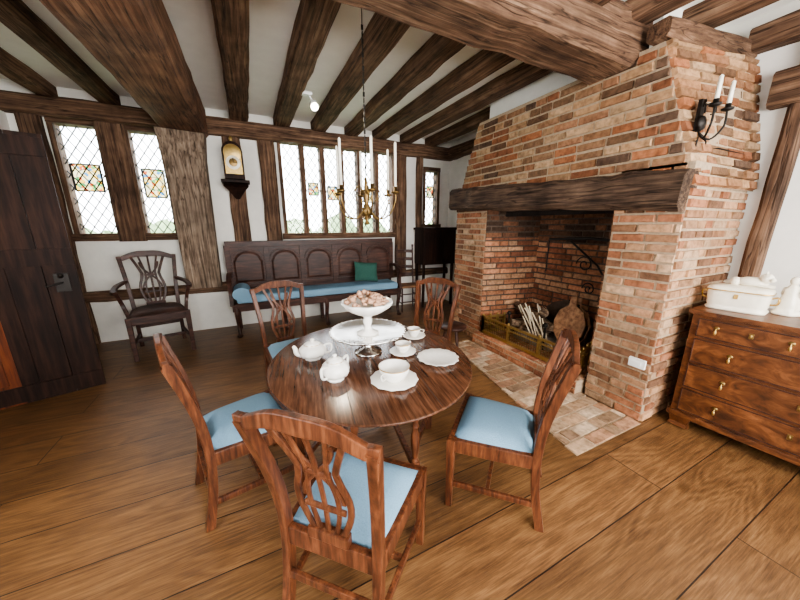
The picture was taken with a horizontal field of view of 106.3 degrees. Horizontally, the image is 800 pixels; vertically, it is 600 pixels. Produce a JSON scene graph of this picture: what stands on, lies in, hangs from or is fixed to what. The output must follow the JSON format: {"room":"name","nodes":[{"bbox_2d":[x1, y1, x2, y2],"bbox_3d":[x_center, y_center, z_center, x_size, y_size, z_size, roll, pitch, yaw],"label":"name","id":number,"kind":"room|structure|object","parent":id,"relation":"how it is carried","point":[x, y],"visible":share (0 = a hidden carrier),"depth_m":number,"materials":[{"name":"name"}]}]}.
{"room":"dining room","nodes":[
{"label":"dining room","id":0,"kind":"room"},
{"bbox_2d":[0,110,9,129],"bbox_3d":[-2.771,-0.101,0.446,0.180,2.980,6.850,-7,16,-25],"label":"wall","id":1,"kind":"structure","parent":0,"point":[4,124],"depth_m":3.15,"materials":[{"name":"paint"}]},
{"bbox_2d":[0,129,105,409],"bbox_3d":[-3.124,-0.185,2.377,0.780,2.190,0.113,-13,19,-42],"label":"door","id":2,"kind":"structure","parent":1,"relation":"in","point":[48,348],"depth_m":2.50,"materials":[{"name":"brown wood"}]},
{"bbox_2d":[0,79,449,342],"bbox_3d":[-1.669,-1.177,4.761,6.100,2.980,0.180,-7,16,-25],"label":"wall","id":3,"kind":"structure","parent":0,"point":[97,259],"depth_m":4.22,"materials":[{"name":"paint"}]},
{"bbox_2d":[13,112,100,344],"bbox_3d":[-4.021,-0.734,3.563,0.220,2.700,0.117,-7,16,-25],"label":"trim","id":4,"kind":"structure","parent":3,"relation":"attached to","point":[28,123],"depth_m":3.43,"materials":[{"name":"brown wood"}]},
{"bbox_2d":[44,117,177,241],"bbox_3d":[-3.469,-1.442,3.739,1.110,1.370,0.190,-7,16,-25],"label":"window","id":5,"kind":"structure","parent":3,"relation":"in","point":[79,177],"depth_m":3.64,"materials":[{"name":"brown wood"}]},
{"bbox_2d":[93,121,147,241],"bbox_3d":[-3.420,-1.436,3.691,0.285,1.400,0.111,-7,16,-25],"label":"trim","id":6,"kind":"structure","parent":3,"relation":"attached to","point":[113,146],"depth_m":3.65,"materials":[{"name":"brown wood"}]},
{"bbox_2d":[153,126,221,288],"bbox_3d":[-2.701,-1.140,3.943,0.501,1.988,0.319,-7,16,-25],"label":"wooden post","id":7,"kind":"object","parent":3,"relation":"attached to","point":[183,153],"depth_m":3.86,"materials":[{"name":"brown wood"}]},
{"bbox_2d":[0,90,452,160],"bbox_3d":[-1.607,-2.379,4.332,5.700,0.218,0.159,-7,16,-25],"label":"wooden beam","id":8,"kind":"structure","parent":3,"relation":"attached to","point":[58,107],"depth_m":3.92,"materials":[{"name":"brown wood"}]},
{"bbox_2d":[221,136,249,198],"bbox_3d":[-2.229,-1.775,4.033,0.340,0.786,0.220,-7,16,-25],"label":"clock","id":9,"kind":"object","parent":3,"relation":"attached to","point":[234,181],"visible":1,"depth_m":3.96,"materials":[{"name":"brown wood"}]},
{"bbox_2d":[221,136,251,240],"bbox_3d":[-2.293,-1.511,4.241,0.232,1.480,0.096,-7,16,-25],"label":"trim","id":10,"kind":"structure","parent":3,"relation":"attached to","point":[239,208],"depth_m":4.28,"materials":[{"name":"brown wood"}]},
{"bbox_2d":[83,267,447,302],"bbox_3d":[-1.621,-0.309,4.877,5.700,0.151,0.118,-7,16,-25],"label":"trim","id":11,"kind":"structure","parent":3,"relation":"attached to","point":[94,296],"depth_m":4.08,"materials":[{"name":"brown wood"}]},
{"bbox_2d":[257,140,282,240],"bbox_3d":[-1.906,-1.292,4.478,0.230,2.020,0.106,-7,16,-25],"label":"trim","id":12,"kind":"structure","parent":3,"relation":"attached to","point":[266,151],"depth_m":4.36,"materials":[{"name":"brown wood"}]},
{"bbox_2d":[277,142,395,238],"bbox_3d":[-0.957,-1.758,4.923,1.940,1.450,0.190,-7,16,-25],"label":"window","id":13,"kind":"structure","parent":3,"relation":"in","point":[313,188],"depth_m":4.86,"materials":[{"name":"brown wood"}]},
{"bbox_2d":[395,155,406,271],"bbox_3d":[0.010,-1.518,5.385,0.216,2.020,0.111,-7,16,-25],"label":"trim","id":14,"kind":"structure","parent":3,"relation":"attached to","point":[401,197],"depth_m":5.31,"materials":[{"name":"brown wood"}]},
{"bbox_2d":[415,157,422,268],"bbox_3d":[0.347,-1.560,5.553,0.138,2.020,0.089,-7,16,-25],"label":"trim","id":15,"kind":"structure","parent":3,"relation":"attached to","point":[419,160],"depth_m":5.42,"materials":[{"name":"brown wood"}]},
{"bbox_2d":[422,167,440,226],"bbox_3d":[0.557,-1.898,5.649,0.410,1.090,0.190,-7,16,-25],"label":"window","id":16,"kind":"structure","parent":3,"relation":"in","point":[433,191],"depth_m":5.62,"materials":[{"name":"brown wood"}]},
{"bbox_2d":[0,0,795,142],"bbox_3d":[-0.128,-1.917,1.321,6.100,0.120,7.250,-7,16,-25],"label":"ceiling","id":17,"kind":"structure","parent":0,"point":[271,22],"depth_m":2.73,"materials":[{"name":"paint"}]},
{"bbox_2d":[0,47,57,95],"bbox_3d":[-3.157,-1.927,1.872,0.200,0.160,3.172,-7,16,-25],"label":"joist","id":18,"kind":"object","parent":17,"relation":"attached to","point":[12,68],"depth_m":2.85,"materials":[{"name":"brown wood"}]},
{"bbox_2d":[0,0,120,104],"bbox_3d":[-2.683,-1.985,2.095,0.207,0.162,3.171,-7,16,-25],"label":"joist","id":19,"kind":"object","parent":17,"relation":"attached to","point":[15,15],"depth_m":2.39,"materials":[{"name":"brown wood"}]},
{"bbox_2d":[39,0,208,137],"bbox_3d":[-1.239,-1.521,0.833,0.524,0.403,6.802,-7,16,-25],"label":"ceiling beam","id":20,"kind":"structure","parent":17,"relation":"attached to","point":[136,41],"depth_m":2.02,"materials":[{"name":"brown wood"}]},
{"bbox_2d":[211,0,249,121],"bbox_3d":[-0.670,-1.732,1.078,0.250,0.164,6.821,-7,16,-25],"label":"joist","id":21,"kind":"object","parent":17,"relation":"attached to","point":[231,17],"depth_m":2.37,"materials":[{"name":"brown wood"}]},
{"bbox_2d":[273,0,340,126],"bbox_3d":[-0.195,-1.788,1.303,0.224,0.161,6.820,-7,16,-25],"label":"joist","id":22,"kind":"object","parent":17,"relation":"attached to","point":[314,19],"depth_m":2.41,"materials":[{"name":"brown wood"}]},
{"bbox_2d":[302,91,318,111],"bbox_3d":[-0.954,-2.116,3.198,0.155,0.190,0.127,-7,16,-25],"label":"ceiling spotlight","id":23,"kind":"object","parent":17,"relation":"attached to","point":[313,104],"depth_m":3.19,"materials":[{"name":"white plastic"}]},
{"bbox_2d":[310,13,409,131],"bbox_3d":[0.260,-1.842,1.518,0.229,0.162,6.820,-7,16,-25],"label":"joist","id":24,"kind":"object","parent":17,"relation":"attached to","point":[382,33],"depth_m":2.64,"materials":[{"name":"brown wood"}]},
{"bbox_2d":[334,9,399,224],"bbox_3d":[-0.270,-1.332,2.284,0.521,1.480,0.541,-7,16,-25],"label":"brass chandelier","id":25,"kind":"object","parent":17,"relation":"hanging from","point":[366,212],"visible":1,"depth_m":2.36,"materials":[{"name":"gold metal"}]},
{"bbox_2d":[344,33,465,135],"bbox_3d":[0.711,-1.895,1.732,0.228,0.164,6.821,-7,16,-25],"label":"joist","id":26,"kind":"object","parent":17,"relation":"attached to","point":[438,49],"depth_m":2.88,"materials":[{"name":"brown wood"}]},
{"bbox_2d":[372,0,610,139],"bbox_3d":[1.145,-1.946,1.937,0.230,0.165,6.821,-7,16,-25],"label":"joist","id":27,"kind":"object","parent":17,"relation":"attached to","point":[484,63],"depth_m":3.09,"materials":[{"name":"brown wood"}]},
{"bbox_2d":[333,0,652,84],"bbox_3d":[0.651,-1.786,1.822,3.904,0.390,0.424,-7,16,-25],"label":"ceiling beam","id":28,"kind":"structure","parent":17,"relation":"attached to","point":[586,41],"depth_m":1.86,"materials":[{"name":"brown wood"}]},
{"bbox_2d":[400,0,694,143],"bbox_3d":[1.581,-1.997,2.143,0.211,0.163,6.820,-7,16,-25],"label":"joist","id":29,"kind":"object","parent":17,"relation":"attached to","point":[645,12],"depth_m":3.08,"materials":[{"name":"brown wood"}]},
{"bbox_2d":[425,0,779,145],"bbox_3d":[2.011,-2.049,2.346,0.206,0.164,6.820,-7,16,-25],"label":"joist","id":30,"kind":"object","parent":17,"relation":"attached to","point":[711,13],"depth_m":2.05,"materials":[{"name":"brown wood"}]},
{"bbox_2d":[0,299,799,599],"bbox_3d":[-0.128,1.082,2.069,6.100,0.100,7.250,-7,16,-25],"label":"floor","id":31,"kind":"structure","parent":0,"point":[100,498],"depth_m":1.63,"materials":[{"name":"brown wood"}]},
{"bbox_2d":[110,250,195,361],"bbox_3d":[-2.971,0.022,3.658,0.744,1.198,0.661,-11,18,-39],"label":"armchair","id":32,"kind":"object","parent":31,"relation":"on","point":[159,312],"visible":0.99,"depth_m":3.66,"materials":[{"name":"brown wood"}]},
{"bbox_2d":[153,333,304,532],"bbox_3d":[-0.928,0.618,1.677,0.551,0.998,0.494,-12,18,-39],"label":"dining chair","id":33,"kind":"object","parent":31,"relation":"on","point":[218,440],"visible":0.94,"depth_m":1.54,"materials":[{"name":"brown wood"}]},
{"bbox_2d":[249,280,306,386],"bbox_3d":[-0.995,0.356,2.728,0.494,0.998,0.551,-11,17,-36],"label":"dining chair","id":34,"kind":"object","parent":31,"relation":"on","point":[270,350],"visible":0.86,"depth_m":2.79,"materials":[{"name":"brown wood"}]},
{"bbox_2d":[223,238,402,337],"bbox_3d":[-1.197,-0.273,4.670,2.590,1.290,0.496,-7,16,-25],"label":"panelled settle","id":35,"kind":"object","parent":31,"relation":"on","point":[324,261],"visible":0.85,"depth_m":4.64,"materials":[{"name":"brown wood"}]},
{"bbox_2d":[232,279,397,303],"bbox_3d":[-1.207,-0.215,4.659,2.440,0.233,0.422,-7,16,-25],"label":"cushion","id":36,"kind":"object","parent":35,"relation":"on","point":[241,293],"visible":0.94,"depth_m":4.52,"materials":[{"name":"blue fabric"}]},
{"bbox_2d":[354,262,377,280],"bbox_3d":[-0.560,-0.471,4.968,0.430,0.337,0.178,-7,16,-25],"label":"pillow","id":37,"kind":"object","parent":36,"relation":"on","point":[363,271],"visible":1,"depth_m":4.91,"materials":[{"name":"green fabric"}]},
{"bbox_2d":[232,409,426,599],"bbox_3d":[-0.196,0.741,1.185,0.494,0.998,0.551,5,15,18],"label":"dining chair","id":38,"kind":"object","parent":31,"relation":"on","point":[353,509],"visible":1,"depth_m":1.03,"materials":[{"name":"brown wood"}]},
{"bbox_2d":[267,325,471,478],"bbox_3d":[-0.184,0.693,1.972,1.199,0.701,1.360,-4,15,-17],"label":"table","id":39,"kind":"object","parent":31,"relation":"on","point":[353,402],"visible":0.61,"depth_m":1.54,"materials":[{"name":"brown wood"}]},
{"bbox_2d":[292,338,331,361],"bbox_3d":[-0.538,0.297,1.845,0.183,0.129,0.168,8,16,29],"label":"teapot","id":40,"kind":"object","parent":39,"relation":"on","point":[312,350],"visible":1,"depth_m":1.81,"materials":[{"name":"white ceramic"}]},
{"bbox_2d":[320,353,349,382],"bbox_3d":[-0.343,0.352,1.589,0.166,0.146,0.150,-5,15,-18],"label":"teapot","id":41,"kind":"object","parent":39,"relation":"on","point":[335,368],"visible":1,"depth_m":1.54,"materials":[{"name":"ceramic"}]},
{"bbox_2d":[328,318,405,357],"bbox_3d":[-0.206,0.260,1.934,0.492,0.157,0.490,-7,16,-25],"label":"silver tazza","id":42,"kind":"object","parent":39,"relation":"on","point":[345,332],"visible":0.88,"depth_m":1.91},
{"bbox_2d":[341,295,392,336],"bbox_3d":[-0.206,0.109,1.896,0.331,0.210,0.316,-7,16,-25],"label":"porcelain compote","id":43,"kind":"object","parent":42,"relation":"on","point":[367,311],"visible":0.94,"depth_m":1.86,"materials":[{"name":"white ceramic"}]},
{"bbox_2d":[344,289,388,306],"bbox_3d":[-0.213,-0.019,1.862,0.272,0.102,0.254,-7,16,-25],"label":"dried petals","id":44,"kind":"object","parent":43,"relation":"on","point":[374,298],"visible":0.98,"depth_m":1.81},
{"bbox_2d":[370,359,418,390],"bbox_3d":[-0.031,0.385,1.571,0.258,0.091,0.258,10,17,34],"label":"saucer","id":45,"kind":"object","parent":39,"relation":"on","point":[392,374],"visible":1,"depth_m":1.55,"materials":[{"name":"ceramic"}]},
{"bbox_2d":[390,340,415,356],"bbox_3d":[0.018,0.308,1.920,0.175,0.071,0.175,12,18,40],"label":"cup","id":46,"kind":"object","parent":39,"relation":"on","point":[402,348],"visible":1,"depth_m":1.91,"materials":[{"name":"ceramic"}]},
{"bbox_2d":[403,326,425,339],"bbox_3d":[0.101,0.239,2.197,0.175,0.071,0.175,2,14,8],"label":"cup","id":47,"kind":"object","parent":39,"relation":"on","point":[413,333],"visible":0.96,"depth_m":2.18,"materials":[{"name":"ceramic"}]},
{"bbox_2d":[417,348,458,365],"bbox_3d":[0.231,0.355,1.833,0.260,0.022,0.250,-7,16,-25],"label":"scalloped plate","id":48,"kind":"object","parent":39,"relation":"on","point":[435,357],"visible":1,"depth_m":1.85,"materials":[{"name":"ceramic"}]},
{"bbox_2d":[396,244,420,312],"bbox_3d":[0.140,-0.402,5.394,0.370,1.170,0.380,-5,15,-20],"label":"chair","id":49,"kind":"object","parent":31,"relation":"on","point":[412,284],"visible":0.76,"depth_m":5.43,"materials":[{"name":"brown wood"}]},
{"bbox_2d":[414,227,456,307],"bbox_3d":[0.660,-0.625,5.691,0.740,1.460,0.360,-7,16,-25],"label":"cabinet","id":50,"kind":"object","parent":31,"relation":"on","point":[433,245],"visible":0.87,"depth_m":5.47,"materials":[{"name":"brown wood"}]},
{"bbox_2d":[414,277,460,340],"bbox_3d":[0.238,0.315,2.892,0.494,0.998,0.551,9,17,32],"label":"dining chair","id":51,"kind":"object","parent":31,"relation":"on","point":[436,280],"visible":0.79,"depth_m":2.98,"materials":[{"name":"brown wood"}]},
{"bbox_2d":[441,321,466,346],"bbox_3d":[0.606,0.476,3.470,0.310,0.402,0.316,-7,16,-25],"label":"round stool","id":52,"kind":"object","parent":31,"relation":"on","point":[457,326],"visible":0.59,"depth_m":3.37,"materials":[{"name":"brown wood"}]},
{"bbox_2d":[445,328,581,532],"bbox_3d":[0.592,0.624,1.652,0.551,0.998,0.494,6,15,23],"label":"dining chair","id":53,"kind":"object","parent":31,"relation":"on","point":[484,428],"visible":1,"depth_m":1.54,"materials":[{"name":"brown wood"}]},
{"bbox_2d":[453,340,640,455],"bbox_3d":[1.087,0.783,3.035,0.770,0.020,2.000,-7,16,-25],"label":"hearth","id":54,"kind":"object","parent":31,"relation":"on","point":[581,423],"visible":0.81,"depth_m":2.51,"materials":[{"name":"brick"}]},
{"bbox_2d":[453,8,761,420],"bbox_3d":[1.698,-0.798,3.242,1.021,2.980,2.570,-7,16,-25],"label":"brick fireplace","id":55,"kind":"object","parent":31,"relation":"on","point":[655,266],"visible":0.77,"depth_m":2.37,"materials":[{"name":"brick"}]},
{"bbox_2d":[507,301,556,351],"bbox_3d":[1.686,0.277,3.589,0.499,0.510,0.877,-7,16,-25],"label":"logs","id":56,"kind":"object","parent":55,"relation":"in","point":[536,323],"visible":0.77,"depth_m":3.52,"materials":[{"name":"brown wood"}]},
{"bbox_2d":[481,312,591,373],"bbox_3d":[1.486,0.419,3.374,0.332,0.251,1.312,-7,16,-25],"label":"brass fender","id":57,"kind":"object","parent":55,"relation":"in","point":[585,352],"visible":0.83,"depth_m":3.33,"materials":[{"name":"gold metal"}]},
{"bbox_2d":[546,300,590,346],"bbox_3d":[1.995,0.238,3.614,0.050,0.490,0.550,-7,16,-25],"label":"cast iron fireback","id":58,"kind":"object","parent":55,"relation":"in","point":[553,308],"visible":0.06,"depth_m":3.70,"materials":[{"name":"black metal"}]},
{"bbox_2d":[553,296,590,353],"bbox_3d":[1.810,0.275,3.181,0.280,0.624,0.338,-7,16,-25],"label":"bellows","id":59,"kind":"object","parent":55,"relation":"attached to","point":[572,316],"visible":0.71,"depth_m":3.13,"materials":[{"name":"leather"}]},
{"bbox_2d":[449,168,698,211],"bbox_3d":[1.323,-1.043,3.037,0.248,0.382,2.541,-7,16,-25],"label":"mantel beam","id":60,"kind":"structure","parent":55,"relation":"attached to","point":[659,190],"depth_m":2.41,"materials":[{"name":"brown wood"}]},
{"bbox_2d":[545,237,609,293],"bbox_3d":[1.888,-0.114,3.245,0.626,1.350,0.105,11,18,38],"label":"crane","id":61,"kind":"object","parent":55,"relation":"on","point":[567,238],"visible":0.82,"depth_m":3.12,"materials":[{"name":"black metal"}]},
{"bbox_2d":[628,356,646,369],"bbox_3d":[1.826,0.485,2.311,0.025,0.070,0.110,-7,16,-25],"label":"wall socket","id":62,"kind":"object","parent":55,"relation":"attached to","point":[633,361],"visible":1,"depth_m":2.30,"materials":[{"name":"white plastic"}]},
{"bbox_2d":[646,15,757,58],"bbox_3d":[2.154,-1.813,2.120,0.958,0.133,0.273,-7,16,-25],"label":"ceiling beam","id":63,"kind":"structure","parent":55,"relation":"on","point":[682,29],"depth_m":2.01,"materials":[{"name":"brown wood"}]},
{"bbox_2d":[692,74,735,146],"bbox_3d":[1.969,-1.167,1.896,0.234,0.394,0.141,-7,16,-25],"label":"candle sconce","id":64,"kind":"object","parent":55,"relation":"on","point":[700,122],"visible":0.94,"depth_m":1.89,"materials":[{"name":"black metal"}]},
{"bbox_2d":[666,303,799,465],"bbox_3d":[2.586,0.605,1.900,0.539,0.933,1.160,-8,16,-30],"label":"dresser","id":65,"kind":"object","parent":31,"relation":"on","point":[738,379],"visible":0.99,"depth_m":1.97,"materials":[{"name":"brown wood"}]},
{"bbox_2d":[701,272,780,315],"bbox_3d":[2.373,-0.070,2.092,0.210,0.281,0.376,-9,17,-33],"label":"tureen","id":66,"kind":"object","parent":65,"relation":"on","point":[747,295],"visible":1,"depth_m":2.03,"materials":[{"name":"ceramic"}]},
{"bbox_2d":[770,277,799,316],"bbox_3d":[2.568,-0.027,1.976,0.134,0.254,0.132,-1,14,-5],"label":"porcelain figurine","id":67,"kind":"object","parent":65,"relation":"on","point":[789,306],"visible":0.98,"depth_m":1.95,"materials":[{"name":"beige ceramic"}]},
{"bbox_2d":[445,0,799,311],"bbox_3d":[2.514,-0.724,2.947,0.180,2.980,6.850,-7,16,-25],"label":"wall","id":68,"kind":"structure","parent":0,"point":[782,260],"depth_m":2.21,"materials":[{"name":"paint"}]},
{"bbox_2d":[448,138,475,159],"bbox_3d":[1.183,-2.537,4.979,0.156,0.211,1.350,-7,16,-25],"label":"trim","id":69,"kind":"structure","parent":68,"relation":"attached to","point":[455,152],"depth_m":5.15,"materials":[{"name":"brown wood"}]},
{"bbox_2d":[737,102,799,277],"bbox_3d":[2.730,-0.440,2.280,0.111,2.751,0.138,-7,16,-25],"label":"trim","id":70,"kind":"structure","parent":68,"relation":"attached to","point":[787,149],"depth_m":2.17,"materials":[{"name":"brown wood"}]},
{"bbox_2d":[749,9,799,53],"bbox_3d":[3.241,-1.564,0.895,0.156,0.179,3.000,-7,16,-25],"label":"ceiling beam","id":71,"kind":"structure","parent":68,"relation":"attached to","point":[782,31],"depth_m":2.06,"materials":[{"name":"brown wood"}]},
{"bbox_2d":[766,65,799,110],"bbox_3d":[3.269,-1.176,0.903,0.156,0.255,2.820,-7,16,-25],"label":"trim","id":72,"kind":"structure","parent":68,"relation":"attached to","point":[784,91],"depth_m":2.05,"materials":[{"name":"brown wood"}]},
{"label":"outside","id":73,"kind":"structure","parent":0,"visible":0},
{"label":"lawn","id":74,"kind":"structure","parent":73,"visible":0},
{"bbox_2d":[85,213,431,232],"bbox_3d":[-4.104,-2.140,13.365,24.943,3.373,3.508,-7,16,-25],"label":"hedge","id":75,"kind":"object","parent":74,"relation":"on","point":[162,226],"visible":0.02,"depth_m":13.01,"materials":[{"name":"green plant"}]}
]}

